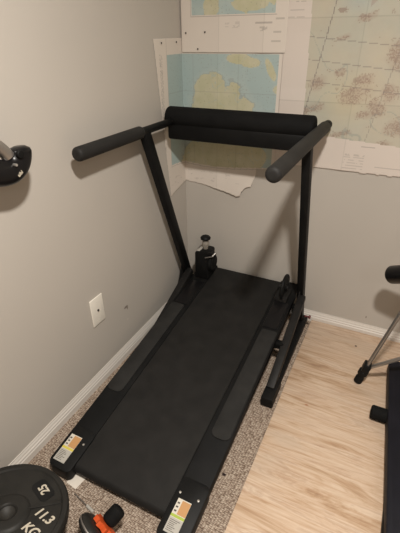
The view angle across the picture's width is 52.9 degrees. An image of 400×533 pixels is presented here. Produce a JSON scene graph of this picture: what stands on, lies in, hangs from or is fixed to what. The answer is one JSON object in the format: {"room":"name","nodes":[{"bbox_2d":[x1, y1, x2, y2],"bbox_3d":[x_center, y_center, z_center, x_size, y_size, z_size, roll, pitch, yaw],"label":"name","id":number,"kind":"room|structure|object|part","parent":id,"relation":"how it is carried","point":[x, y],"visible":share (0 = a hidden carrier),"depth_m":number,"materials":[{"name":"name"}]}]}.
{"room":"home gym","nodes":[
{"label":"home gym","id":0,"kind":"room"},
{"bbox_2d":[0,0,187,467],"bbox_3d":[-0.978,-0.061,0.608,0.120,2.620,4.020,13,33,23],"label":"wall","id":1,"kind":"structure","parent":0,"point":[74,73],"depth_m":1.53,"materials":[{"name":"paint"}]},
{"bbox_2d":[8,302,166,465],"bbox_3d":[-0.930,0.999,1.125,0.013,0.066,3.900,13,33,23],"label":"baseboard","id":2,"kind":"structure","parent":1,"relation":"attached to","point":[69,410],"depth_m":1.81,"materials":[{"name":"white paint"}]},
{"bbox_2d":[89,293,104,327],"bbox_3d":[-0.454,0.195,1.788,0.010,0.139,0.082,13,33,23],"label":"cable wall plate","id":3,"kind":"object","parent":1,"relation":"attached to","point":[96,304],"visible":1,"depth_m":1.78,"materials":[{"name":"beige plastic"}]},
{"bbox_2d":[28,315,310,532],"bbox_3d":[0.455,1.398,0.567,3.100,0.100,3.900,13,33,23],"label":"carpet","id":4,"kind":"structure","parent":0,"point":[223,498],"depth_m":1.51,"materials":[{"name":"carpet"}]},
{"bbox_2d":[0,140,31,186],"bbox_3d":[-0.667,0.276,1.044,0.200,1.390,0.924,13,33,23],"label":"exercise machine","id":5,"kind":"object","parent":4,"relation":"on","point":[15,162],"visible":1,"depth_m":1.12,"materials":[{"name":"grey"}]},
{"bbox_2d":[67,473,85,488],"bbox_3d":[-0.463,0.802,1.516,0.050,0.001,0.060,18,35,29],"label":"paper slip","id":6,"kind":"object","parent":4,"relation":"on","point":[77,479],"visible":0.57,"depth_m":1.51,"materials":[{"name":"beige paper"}]},
{"bbox_2d":[74,493,93,512],"bbox_3d":[-0.415,0.842,1.436,0.107,0.012,0.012,21,37,33],"label":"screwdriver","id":7,"kind":"object","parent":4,"relation":"on","point":[88,507],"visible":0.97,"depth_m":1.42,"materials":[{"name":"grey metal"}]},
{"bbox_2d":[78,503,123,532],"bbox_3d":[-0.320,0.836,1.281,0.136,0.143,0.142,7,31,14],"label":"roller","id":8,"kind":"object","parent":4,"relation":"on","point":[88,522],"visible":1,"depth_m":1.26,"materials":[{"name":"plastic"}]},
{"bbox_2d":[50,106,331,532],"bbox_3d":[-0.030,0.046,1.659,0.824,1.155,1.419,13,33,23],"label":"treadmill","id":9,"kind":"object","parent":4,"relation":"on","point":[160,435],"visible":1,"depth_m":1.73,"materials":[{"name":"black plastic"}]},
{"bbox_3d":[-0.208,0.349,2.030,0.104,0.201,1.228,13,33,23],"label":"rail","id":10,"kind":"part","parent":9,"relation":"part of","materials":[{"name":"black plastic"}]},
{"bbox_3d":[-0.105,0.073,2.418,0.005,0.250,0.269,13,33,23],"label":"gusset plate","id":11,"kind":"part","parent":9,"relation":"part of","materials":[{"name":"black metal"}]},
{"bbox_3d":[-0.058,0.141,2.257,0.076,0.029,0.200,13,33,23],"label":"rail","id":12,"kind":"part","parent":9,"relation":"part of","materials":[{"name":"black plastic"}]},
{"bbox_3d":[0.031,-0.161,2.255,0.058,0.025,0.058,13,33,23],"label":"tension knob","id":13,"kind":"part","parent":9,"relation":"part of","materials":[{"name":"black plastic"}]},
{"bbox_3d":[0.239,0.455,1.837,0.106,0.201,1.228,13,33,23],"label":"rail","id":14,"kind":"part","parent":9,"relation":"part of","materials":[{"name":"black plastic"}]},
{"bbox_3d":[0.389,0.246,2.063,0.078,0.029,0.200,13,33,23],"label":"rail","id":15,"kind":"part","parent":9,"relation":"part of","materials":[{"name":"black plastic"}]},
{"bbox_3d":[-0.610,0.880,1.339,0.236,0.048,0.236,13,33,23],"label":"weight plate","id":16,"kind":"object","parent":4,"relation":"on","visible":0},
{"bbox_3d":[-0.609,0.840,1.312,0.244,0.048,0.244,13,33,23],"label":"weight plate","id":17,"kind":"object","parent":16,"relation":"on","visible":0},
{"bbox_3d":[-0.608,0.799,1.285,0.252,0.048,0.252,13,33,23],"label":"weight plate","id":18,"kind":"object","parent":17,"relation":"on","visible":0},
{"bbox_2d":[0,464,68,532],"bbox_3d":[-0.580,0.755,1.214,0.353,0.104,0.355,-26,39,-37],"label":"weight plate","id":19,"kind":"object","parent":18,"relation":"on","point":[33,498],"visible":1,"depth_m":1.25,"materials":[{"name":"black rubber"}]},
{"bbox_2d":[180,1,399,332],"bbox_3d":[1.383,-0.593,1.466,3.220,2.620,0.120,13,33,23],"label":"wall","id":20,"kind":"structure","parent":0,"point":[354,233],"depth_m":2.12,"materials":[{"name":"paint"}]},
{"bbox_2d":[153,38,282,196],"bbox_3d":[0.096,-0.659,1.919,0.528,0.751,0.257,13,33,23],"label":"map","id":21,"kind":"object","parent":20,"relation":"attached to","point":[228,81],"visible":0.76,"depth_m":1.98,"materials":[{"name":"paper"}]},
{"bbox_2d":[180,0,289,52],"bbox_3d":[0.137,-1.267,1.693,0.512,0.650,0.006,13,33,23],"label":"chart","id":22,"kind":"object","parent":20,"relation":"attached to","point":[230,26],"visible":1,"depth_m":1.80,"materials":[{"name":"paper"}]},
{"bbox_2d":[274,0,399,176],"bbox_3d":[0.784,-0.914,1.534,0.942,1.157,0.006,13,33,23],"label":"map","id":23,"kind":"object","parent":20,"relation":"attached to","point":[341,60],"visible":0.89,"depth_m":1.71,"materials":[{"name":"paper"}]},
{"bbox_2d":[289,308,399,342],"bbox_3d":[1.315,0.443,2.028,3.100,0.066,0.013,13,33,23],"label":"baseboard","id":24,"kind":"structure","parent":20,"relation":"attached to","point":[317,316],"depth_m":2.23,"materials":[{"name":"white paint"}]},
{"bbox_2d":[224,320,399,532],"bbox_3d":[1.118,1.096,0.958,2.244,0.012,2.406,13,33,23],"label":"floor","id":25,"kind":"structure","parent":0,"point":[318,466],"depth_m":1.60,"materials":[{"name":"brown wood"}]},
{"bbox_2d":[354,265,399,383],"bbox_3d":[0.905,0.116,1.569,0.401,1.079,0.444,13,33,23],"label":"tripod","id":26,"kind":"object","parent":25,"relation":"on","point":[392,273],"visible":1,"depth_m":1.75,"materials":[{"name":"grey metal"}]},
{"bbox_3d":[0.837,0.138,1.613,0.207,0.881,0.031,13,33,23],"label":"leg","id":27,"kind":"part","parent":26,"relation":"part of","materials":[{"name":"grey metal"}]},
{"bbox_3d":[0.851,0.413,1.767,0.207,0.186,0.018,13,33,23],"label":"spreader arm","id":28,"kind":"part","parent":26,"relation":"part of","materials":[{"name":"grey metal"}]},
{"bbox_2d":[369,362,399,532],"bbox_3d":[0.738,0.764,1.455,0.252,0.071,1.188,11,32,20],"label":"bench","id":29,"kind":"object","parent":25,"relation":"on","point":[390,415],"visible":0.93,"depth_m":1.53,"materials":[{"name":"black leather"}]},
{"bbox_3d":[0.735,0.800,1.439,0.130,0.026,1.040,13,33,23],"label":"frame","id":30,"kind":"part","parent":29,"relation":"part of","materials":[{"name":"metal"}]}
]}

